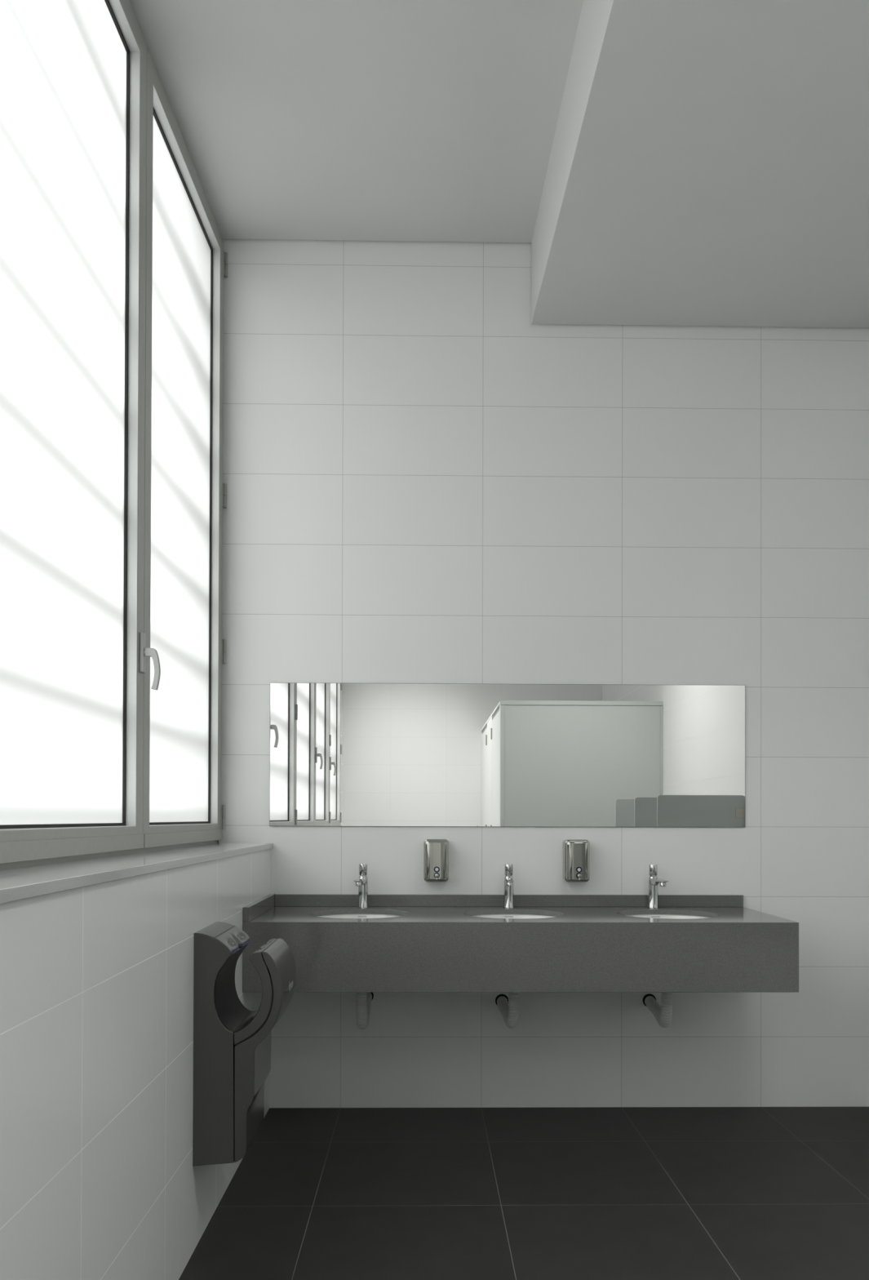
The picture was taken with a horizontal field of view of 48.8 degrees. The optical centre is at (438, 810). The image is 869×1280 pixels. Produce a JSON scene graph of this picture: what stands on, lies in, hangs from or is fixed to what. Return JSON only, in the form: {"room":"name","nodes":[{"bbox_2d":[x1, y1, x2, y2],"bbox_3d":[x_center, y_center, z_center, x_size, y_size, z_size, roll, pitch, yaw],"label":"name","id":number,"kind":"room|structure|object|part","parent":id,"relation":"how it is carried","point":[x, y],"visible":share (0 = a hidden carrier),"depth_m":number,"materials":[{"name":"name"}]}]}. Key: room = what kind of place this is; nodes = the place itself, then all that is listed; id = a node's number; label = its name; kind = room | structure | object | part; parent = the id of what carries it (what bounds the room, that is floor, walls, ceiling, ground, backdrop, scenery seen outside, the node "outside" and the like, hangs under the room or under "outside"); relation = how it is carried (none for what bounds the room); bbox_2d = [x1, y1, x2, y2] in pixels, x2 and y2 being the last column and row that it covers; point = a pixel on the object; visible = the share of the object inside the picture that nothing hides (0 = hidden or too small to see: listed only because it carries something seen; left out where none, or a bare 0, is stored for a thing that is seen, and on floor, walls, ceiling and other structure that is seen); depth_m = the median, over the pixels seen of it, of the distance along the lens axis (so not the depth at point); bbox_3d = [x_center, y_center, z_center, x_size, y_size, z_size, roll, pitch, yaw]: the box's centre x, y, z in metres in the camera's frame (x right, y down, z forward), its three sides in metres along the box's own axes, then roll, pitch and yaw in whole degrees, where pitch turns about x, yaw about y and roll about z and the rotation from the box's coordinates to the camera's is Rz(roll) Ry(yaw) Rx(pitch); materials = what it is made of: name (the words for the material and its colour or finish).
{"room":"public restroom","nodes":[
{"label":"public restroom","id":0,"kind":"room"},
{"bbox_2d":[0,848,270,1279],"bbox_3d":[-0.847,0.739,0.972,0.360,1.203,6.200,0,0,-1],"label":"wall","id":1,"kind":"structure","parent":0,"point":[100,1180],"depth_m":1.98,"materials":[{"name":"tile"}]},
{"bbox_2d":[0,843,273,903],"bbox_3d":[-0.809,0.126,0.977,0.312,0.022,6.199,0,0,-1],"label":"window sill","id":2,"kind":"structure","parent":1,"relation":"on","point":[23,882],"depth_m":2.11,"materials":[{"name":"grey stone"}]},
{"bbox_2d":[192,921,296,1165],"bbox_3d":[-0.573,0.679,2.866,0.252,0.659,0.302,0,0,-1],"label":"dryer","id":3,"kind":"object","parent":1,"relation":"attached to","point":[232,1042],"visible":1,"depth_m":2.72,"materials":[{"name":"grey plastic"}]},
{"bbox_3d":[-0.530,0.535,2.868,0.109,0.264,0.302,0,0,-1],"label":"arm","id":4,"kind":"part","parent":3,"relation":"part of","materials":[{"name":"grey plastic"}]},
{"bbox_2d":[128,0,868,328],"bbox_3d":[0.492,-2.270,1.018,2.850,1.172,6.200,0,0,-1],"label":"ceiling","id":5,"kind":"structure","parent":0,"point":[660,162],"depth_m":3.15,"materials":[{"name":"paint"}]},
{"bbox_2d":[178,1106,868,1279],"bbox_3d":[0.619,1.294,0.992,2.575,0.100,6.200,0,0,-1],"label":"floor","id":6,"kind":"structure","parent":0,"point":[592,1193],"depth_m":3.11,"materials":[{"name":"tile"}]},
{"bbox_2d":[218,239,868,1107],"bbox_3d":[0.445,-0.780,4.231,3.325,4.300,0.250,0,0,-1],"label":"wall","id":7,"kind":"structure","parent":0,"point":[428,481],"depth_m":4.11,"materials":[{"name":"tile"}]},
{"bbox_2d":[423,839,448,881],"bbox_3d":[-0.011,0.212,4.030,0.107,0.178,0.120,0,0,-1],"label":"soap dispenser","id":8,"kind":"object","parent":7,"relation":"attached to","point":[436,851],"visible":1,"depth_m":3.99,"materials":[{"name":"silver metal"}]},
{"bbox_2d":[269,682,746,827],"bbox_3d":[0.298,-0.234,4.096,2.035,0.611,0.006,0,0,-1],"label":"wall mirror","id":9,"kind":"object","parent":7,"relation":"attached to","point":[342,754],"visible":1,"depth_m":4.09,"materials":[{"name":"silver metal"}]},
{"bbox_2d":[275,893,743,906],"bbox_3d":[0.303,0.385,4.084,1.996,0.050,0.020,0,0,-1],"label":"backsplash","id":10,"kind":"structure","parent":7,"relation":"attached to","point":[281,900],"depth_m":4.07,"materials":[{"name":"grey stone"}]},
{"bbox_2d":[242,893,799,992],"bbox_3d":[0.297,0.509,3.781,2.018,0.306,0.624,0,0,-1],"label":"countertop","id":11,"kind":"structure","parent":7,"relation":"attached to","point":[437,944],"depth_m":3.47,"materials":[{"name":"grey stone"}]},
{"bbox_2d":[316,913,400,918],"bbox_3d":[-0.311,0.510,3.771,0.433,0.165,0.418,0,0,-1],"label":"washbasin","id":12,"kind":"object","parent":11,"relation":"in","point":[349,915],"visible":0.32,"depth_m":3.96,"materials":[{"name":"white ceramic"}]},
{"bbox_2d":[355,992,373,1029],"bbox_3d":[-0.303,0.733,3.914,0.057,0.280,0.335,0,0,-1],"label":"drain pipe","id":13,"kind":"object","parent":12,"relation":"attached to","point":[364,1000],"visible":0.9,"depth_m":3.76,"materials":[{"name":"white plastic"}]},
{"bbox_2d":[354,863,368,907],"bbox_3d":[-0.323,0.316,3.965,0.045,0.182,0.144,0,0,6],"label":"tap","id":14,"kind":"object","parent":11,"relation":"on","point":[362,882],"visible":1,"depth_m":4.00,"materials":[{"name":"silver metal"}]},
{"bbox_3d":[-0.324,0.298,3.950,0.036,0.034,0.114,0,0,6],"label":"spout","id":15,"kind":"part","parent":14,"relation":"part of","materials":[{"name":"silver metal"}]},
{"bbox_3d":[-0.317,0.249,4.015,0.035,0.046,0.035,0,0,6],"label":"knob","id":16,"kind":"part","parent":14,"relation":"part of","materials":[{"name":"silver metal"}]},
{"bbox_2d":[503,864,514,908],"bbox_3d":[0.292,0.318,3.975,0.045,0.182,0.144,0,0,2],"label":"tap","id":17,"kind":"object","parent":11,"relation":"on","point":[508,892],"visible":1,"depth_m":4.01,"materials":[{"name":"silver metal"}]},
{"bbox_3d":[0.294,0.250,4.026,0.035,0.046,0.035,0,0,2],"label":"knob","id":18,"kind":"part","parent":17,"relation":"part of","materials":[{"name":"silver metal"}]},
{"bbox_3d":[0.292,0.300,3.960,0.036,0.034,0.114,0,0,2],"label":"spout","id":19,"kind":"part","parent":17,"relation":"part of","materials":[{"name":"silver metal"}]},
{"bbox_2d":[473,913,554,918],"bbox_3d":[0.296,0.511,3.781,0.433,0.165,0.418,0,0,-1],"label":"washbasin","id":20,"kind":"object","parent":11,"relation":"in","point":[504,915],"visible":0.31,"depth_m":3.96,"materials":[{"name":"white ceramic"}]},
{"bbox_2d":[495,992,519,1028],"bbox_3d":[0.281,0.733,3.924,0.057,0.277,0.337,0,0,-4],"label":"drain pipe","id":21,"kind":"object","parent":20,"relation":"attached to","point":[508,1007],"visible":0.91,"depth_m":3.78,"materials":[{"name":"white plastic"}]},
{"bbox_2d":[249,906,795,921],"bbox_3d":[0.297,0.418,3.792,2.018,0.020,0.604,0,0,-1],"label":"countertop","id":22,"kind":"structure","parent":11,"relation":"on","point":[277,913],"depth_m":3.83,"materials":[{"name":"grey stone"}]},
{"bbox_2d":[648,864,669,908],"bbox_3d":[0.912,0.320,3.986,0.045,0.182,0.144,0,0,-10],"label":"tap","id":23,"kind":"object","parent":11,"relation":"on","point":[654,882],"visible":1,"depth_m":4.02,"materials":[{"name":"silver metal"}]},
{"bbox_3d":[0.903,0.252,4.036,0.035,0.046,0.035,0,0,-10],"label":"knob","id":24,"kind":"part","parent":23,"relation":"part of","materials":[{"name":"silver metal"}]},
{"bbox_3d":[0.914,0.302,3.971,0.036,0.034,0.114,0,0,-10],"label":"spout","id":25,"kind":"part","parent":23,"relation":"part of","materials":[{"name":"silver metal"}]},
{"bbox_2d":[625,914,709,919],"bbox_3d":[0.907,0.513,3.792,0.433,0.165,0.418,0,0,-1],"label":"washbasin","id":26,"kind":"object","parent":11,"relation":"in","point":[651,916],"visible":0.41,"depth_m":3.97,"materials":[{"name":"white ceramic"}]},
{"bbox_2d":[643,992,673,1027],"bbox_3d":[0.904,0.734,3.934,0.057,0.275,0.335,0,0,-1],"label":"drain pipe","id":27,"kind":"object","parent":26,"relation":"attached to","point":[663,1015],"visible":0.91,"depth_m":3.80,"materials":[{"name":"white plastic"}]},
{"bbox_2d":[562,839,590,881],"bbox_3d":[0.583,0.213,4.040,0.107,0.178,0.120,0,0,-1],"label":"soap dispenser","id":28,"kind":"object","parent":7,"relation":"attached to","point":[576,852],"visible":1,"depth_m":4.00,"materials":[{"name":"silver metal"}]},
{"bbox_3d":[-0.947,-1.423,0.987,0.148,3.075,6.200,0,0,-1],"label":"wall","id":29,"kind":"structure","parent":0,"visible":0},
{"bbox_2d":[0,0,160,863],"bbox_3d":[-0.883,-1.117,2.328,0.108,2.457,1.194,0,0,-1],"label":"window","id":30,"kind":"structure","parent":29,"relation":"in","point":[73,651],"depth_m":2.40,"materials":[{"name":"glass"}]},
{"bbox_3d":[-0.892,-0.474,2.887,0.012,0.120,0.029,0,0,-1],"label":"handle plate","id":31,"kind":"part","parent":30,"relation":"part of","materials":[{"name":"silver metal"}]},
{"bbox_3d":[-0.862,-0.425,2.887,0.042,0.125,0.018,0,0,-1],"label":"handle lever","id":32,"kind":"part","parent":30,"relation":"part of","materials":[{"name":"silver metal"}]},
{"bbox_2d":[0,840,218,870],"bbox_3d":[-0.914,-1.275,1.157,0.060,2.783,5.860,0,0,-1],"label":"trim","id":33,"kind":"structure","parent":29,"relation":"attached to","point":[45,861],"depth_m":2.51,"materials":[{"name":"metal"}]},
{"bbox_2d":[142,47,227,848],"bbox_3d":[-0.925,-1.148,3.504,0.064,2.539,1.154,0,0,-1],"label":"window","id":34,"kind":"structure","parent":29,"relation":"in","point":[186,260],"depth_m":3.50,"materials":[{"name":"glass"}]},
{"bbox_3d":[-0.948,-1.146,3.493,0.006,2.417,1.015,0,0,-1],"label":"pane","id":35,"kind":"part","parent":34,"relation":"part of","materials":[{"name":"clear glass"}]}
]}

